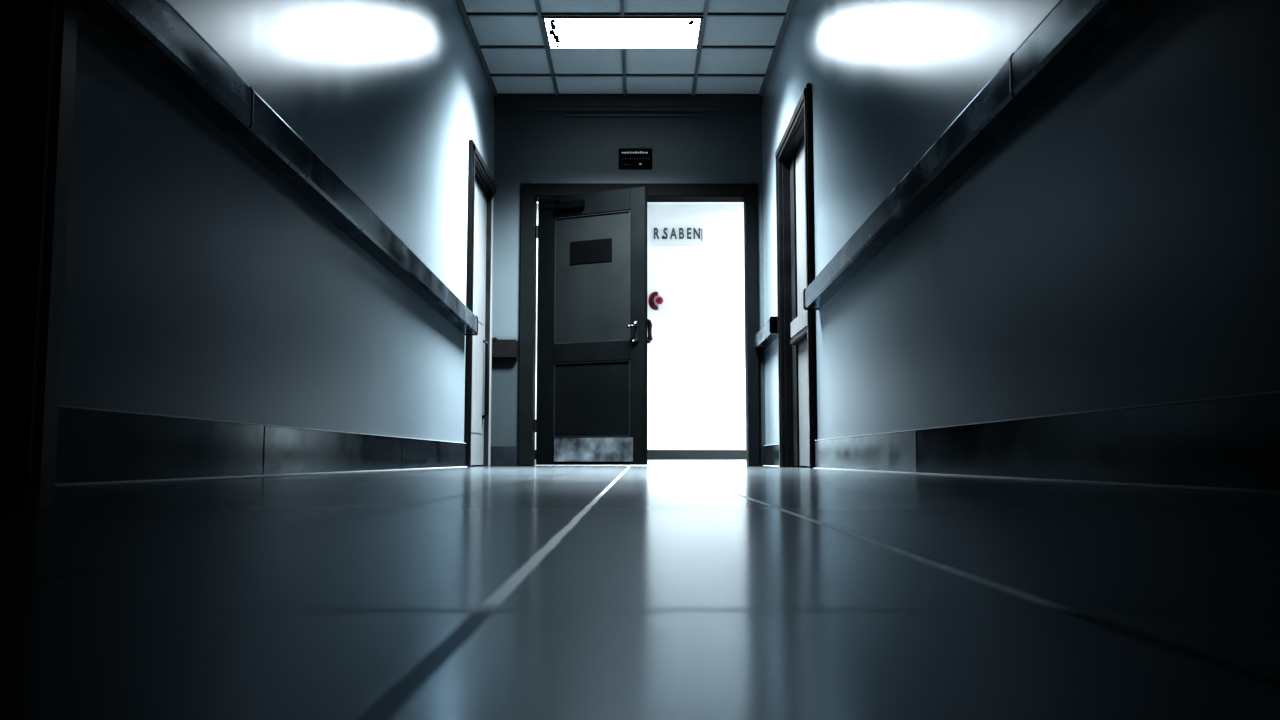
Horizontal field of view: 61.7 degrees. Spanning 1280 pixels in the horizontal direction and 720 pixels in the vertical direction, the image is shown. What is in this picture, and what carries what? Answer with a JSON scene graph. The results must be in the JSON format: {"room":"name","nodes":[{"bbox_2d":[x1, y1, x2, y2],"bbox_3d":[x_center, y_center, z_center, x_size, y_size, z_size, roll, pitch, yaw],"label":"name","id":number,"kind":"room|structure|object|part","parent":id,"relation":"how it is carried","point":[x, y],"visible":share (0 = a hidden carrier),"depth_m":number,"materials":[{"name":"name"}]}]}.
{"room":"hospital interior","nodes":[
{"label":"hospital interior","id":0,"kind":"room"},
{"bbox_2d":[10,0,494,488],"bbox_3d":[-1.247,-1.329,2.002,0.140,3.127,13.750,0,-5,0],"label":"wall","id":1,"kind":"structure","parent":0,"point":[199,283],"depth_m":3.48,"materials":[{"name":"paint"}]},
{"bbox_2d":[0,0,78,488],"bbox_3d":[-1.227,-0.931,1.601,0.178,2.260,1.225,0,-5,0],"label":"door","id":2,"kind":"structure","parent":1,"relation":"in","point":[48,188],"depth_m":2.06,"materials":[{"name":"black metal"}]},
{"bbox_2d":[52,405,466,487],"bbox_3d":[-1.162,0.079,1.137,0.026,0.164,12.285,0,-5,0],"label":"baseboard","id":3,"kind":"structure","parent":1,"relation":"attached to","point":[95,446],"depth_m":2.90,"materials":[{"name":"grey plastic"}]},
{"bbox_2d":[79,0,477,334],"bbox_3d":[-1.141,-0.518,4.755,0.089,0.232,5.120,0,-5,0],"label":"rail","id":4,"kind":"object","parent":1,"relation":"attached to","point":[154,32],"visible":0.94,"depth_m":3.09,"materials":[{"name":"black metal"}]},
{"bbox_2d":[464,140,496,466],"bbox_3d":[-1.245,-0.347,7.977,0.178,2.270,1.250,0,-5,0],"label":"door","id":5,"kind":"structure","parent":1,"relation":"in","point":[480,225],"depth_m":8.15,"materials":[{"name":"wood"}]},
{"bbox_3d":[-1.210,0.151,8.388,0.059,0.622,0.032,0,-5,0],"label":"pull handle","id":6,"kind":"part","parent":5,"relation":"part of","materials":[{"name":"black metal"}]},
{"bbox_2d":[457,0,794,95],"bbox_3d":[-0.077,-2.840,2.070,2.200,0.106,13.600,0,-5,0],"label":"ceiling","id":7,"kind":"structure","parent":0,"point":[740,40],"depth_m":7.88,"materials":[{"name":"tile"}]},
{"bbox_2d":[542,16,702,48],"bbox_3d":[-0.119,-2.289,7.493,1.090,0.026,0.550,0,-5,0],"label":"recessed light","id":8,"kind":"object","parent":7,"relation":"in","point":[561,32],"visible":1,"depth_m":7.47,"materials":[{"name":"white plastic"}]},
{"bbox_2d":[491,112,764,465],"bbox_3d":[-0.096,-0.703,8.777,2.200,3.127,0.150,0,-5,0],"label":"wall","id":9,"kind":"structure","parent":0,"point":[530,147],"depth_m":8.79,"materials":[{"name":"paint"}]},
{"bbox_2d":[492,338,517,358],"bbox_3d":[-1.089,-0.093,8.610,0.213,0.170,0.064,0,-5,0],"label":"rail","id":10,"kind":"object","parent":9,"relation":"attached to","point":[501,349],"visible":0.98,"depth_m":8.58,"materials":[{"name":"black metal"}]},
{"bbox_2d":[533,186,652,464],"bbox_3d":[-0.389,-0.257,8.491,0.993,2.162,0.208,-2,-6,24],"label":"door","id":11,"kind":"structure","parent":9,"relation":"in","point":[593,323],"depth_m":8.46,"materials":[{"name":"black wood"}]},
{"bbox_3d":[-0.732,-1.273,8.659,0.196,0.016,0.022,-2,-6,24],"label":"closer arm","id":12,"kind":"part","parent":11,"relation":"part of","materials":[{"name":"black metal"}]},
{"bbox_3d":[-0.392,-0.862,8.523,0.372,0.183,0.006,-2,-6,24],"label":"name plate","id":13,"kind":"part","parent":11,"relation":"part of","materials":[{"name":"black plastic"}]},
{"bbox_3d":[-0.381,0.308,8.408,0.677,0.595,0.012,-2,-6,24],"label":"panel moulding","id":14,"kind":"part","parent":11,"relation":"part of","materials":[{"name":"black wood"}]},
{"bbox_3d":[-0.381,-0.649,8.497,0.677,1.032,0.012,-2,-6,24],"label":"panel moulding","id":15,"kind":"part","parent":11,"relation":"part of","materials":[{"name":"black wood"}]},
{"bbox_3d":[-0.375,0.309,8.420,0.681,0.599,0.018,-2,-6,24],"label":"panel","id":16,"kind":"part","parent":11,"relation":"part of","materials":[{"name":"black wood"}]},
{"bbox_3d":[-0.375,-0.648,8.508,0.681,1.036,0.018,-2,-6,24],"label":"panel","id":17,"kind":"part","parent":11,"relation":"part of","materials":[{"name":"black wood"}]},
{"bbox_3d":[-0.367,0.699,8.353,0.691,0.187,0.005,-2,-6,24],"label":"kick plate","id":18,"kind":"part","parent":11,"relation":"part of","materials":[{"name":"silver metal"}]},
{"bbox_3d":[-0.028,-0.221,8.278,0.034,0.165,0.013,-2,-6,24],"label":"lock plate","id":19,"kind":"part","parent":11,"relation":"part of","materials":[{"name":"black metal"}]},
{"bbox_3d":[0.066,-0.223,8.342,0.044,0.194,0.094,-2,-6,24],"label":"pull handle","id":20,"kind":"part","parent":11,"relation":"part of","materials":[{"name":"black metal"}]},
{"bbox_2d":[491,447,763,465],"bbox_3d":[-0.096,0.769,8.558,2.200,0.155,0.014,0,-5,0],"label":"baseboard","id":21,"kind":"structure","parent":9,"relation":"attached to","point":[500,456],"depth_m":8.55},
{"bbox_2d":[494,94,761,116],"bbox_3d":[-0.096,-2.089,8.804,2.200,0.182,0.050,0,-5,0],"label":"trim","id":22,"kind":"structure","parent":9,"relation":"attached to","point":[502,102],"depth_m":8.79,"materials":[{"name":"grey"}]},
{"bbox_2d":[619,148,651,168],"bbox_3d":[-0.037,-1.649,8.778,0.272,0.168,0.020,0,-5,0],"label":"door sign","id":23,"kind":"object","parent":9,"relation":"attached to","point":[629,158],"visible":1,"depth_m":8.77,"materials":[{"name":"black plastic"}]},
{"bbox_2d":[622,151,647,153],"bbox_3d":[-0.043,-1.699,8.774,0.213,0.020,0.003,0,-5,0],"label":"print","id":24,"kind":"object","parent":23,"relation":"attached to","point":[623,152],"depth_m":8.77,"materials":[{"name":"grey"}]},
{"bbox_2d":[518,183,759,465],"bbox_3d":[-0.008,-0.289,8.735,1.930,2.295,0.198,0,-5,0],"label":"door frame","id":25,"kind":"structure","parent":9,"relation":"attached to","point":[530,192],"depth_m":8.70,"materials":[{"name":"black wood"}]},
{"bbox_2d":[0,465,1279,719],"bbox_3d":[-0.080,0.354,2.679,3.800,0.100,15.400,0,-5,0],"label":"floor","id":26,"kind":"structure","parent":0,"point":[473,592],"depth_m":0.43,"materials":[{"name":"grey tile"}]},
{"bbox_2d":[535,204,745,464],"bbox_3d":[-0.101,-0.308,10.523,3.800,2.660,0.100,0,-5,0],"label":"wall","id":27,"kind":"structure","parent":0,"point":[696,383],"depth_m":10.47,"materials":[{"name":"white paint"}]},
{"bbox_2d":[535,450,745,458],"bbox_3d":[-0.101,0.914,10.350,3.800,0.091,0.020,0,-5,0],"label":"trim","id":28,"kind":"structure","parent":27,"relation":"attached to","point":[651,454],"depth_m":10.34,"materials":[{"name":"grey metal"}]},
{"bbox_2d":[648,292,662,309],"bbox_3d":[0.154,-0.580,10.459,0.146,0.181,0.094,0,-5,0],"label":"fire alarm","id":29,"kind":"object","parent":27,"relation":"attached to","point":[659,300],"visible":1,"depth_m":10.45,"materials":[{"name":"red plastic"}]},
{"bbox_3d":[0.191,-0.580,10.458,0.072,0.072,0.081,0,-5,0],"label":"knob","id":30,"kind":"part","parent":29,"relation":"part of","materials":[{"name":"red plastic"}]},
{"bbox_2d":[652,228,702,244],"bbox_3d":[0.370,-1.216,10.550,0.502,0.172,0.015,0,-5,0],"label":"room sign","id":31,"kind":"object","parent":27,"relation":"attached to","point":[665,236],"visible":1,"depth_m":10.54,"materials":[{"name":"white plastic"}]},
{"bbox_2d":[647,202,743,203],"bbox_3d":[-0.099,-1.663,9.769,3.800,0.100,1.650,0,-5,0],"label":"ceiling","id":32,"kind":"structure","parent":0,"point":[647,202],"depth_m":10.53,"materials":[{"name":"white paint"}]},
{"bbox_2d":[762,0,1279,466],"bbox_3d":[1.093,-1.328,2.009,0.140,3.127,13.750,0,-5,0],"label":"wall","id":33,"kind":"structure","parent":0,"point":[1118,246],"depth_m":2.77,"materials":[{"name":"paint"}]},
{"bbox_2d":[754,317,777,348],"bbox_3d":[0.961,-0.197,8.090,0.089,0.127,1.030,0,-5,0],"label":"rail","id":34,"kind":"object","parent":33,"relation":"attached to","point":[768,333],"visible":0.87,"depth_m":7.93,"materials":[{"name":"black metal"}]},
{"bbox_2d":[775,83,816,468],"bbox_3d":[1.060,-0.442,6.898,0.178,2.260,1.390,0,-5,0],"label":"door","id":35,"kind":"structure","parent":33,"relation":"in","point":[794,193],"depth_m":7.23,"materials":[{"name":"black wood"}]},
{"bbox_3d":[1.046,-0.242,6.799,0.050,0.125,0.950,0,-5,0],"label":"crash rail","id":36,"kind":"part","parent":35,"relation":"part of","materials":[{"name":"silver metal"}]},
{"bbox_2d":[803,0,1147,309],"bbox_3d":[0.974,-0.631,3.475,0.089,0.221,5.200,0,-5,0],"label":"rail","id":37,"kind":"object","parent":33,"relation":"attached to","point":[1072,30],"visible":1,"depth_m":2.94,"materials":[{"name":"black metal"}]},
{"bbox_2d":[763,390,1279,494],"bbox_3d":[1.010,0.139,1.783,0.026,0.164,13.570,0,-5,0],"label":"baseboard","id":38,"kind":"structure","parent":33,"relation":"attached to","point":[1225,443],"depth_m":2.31,"materials":[{"name":"grey"}]}
]}

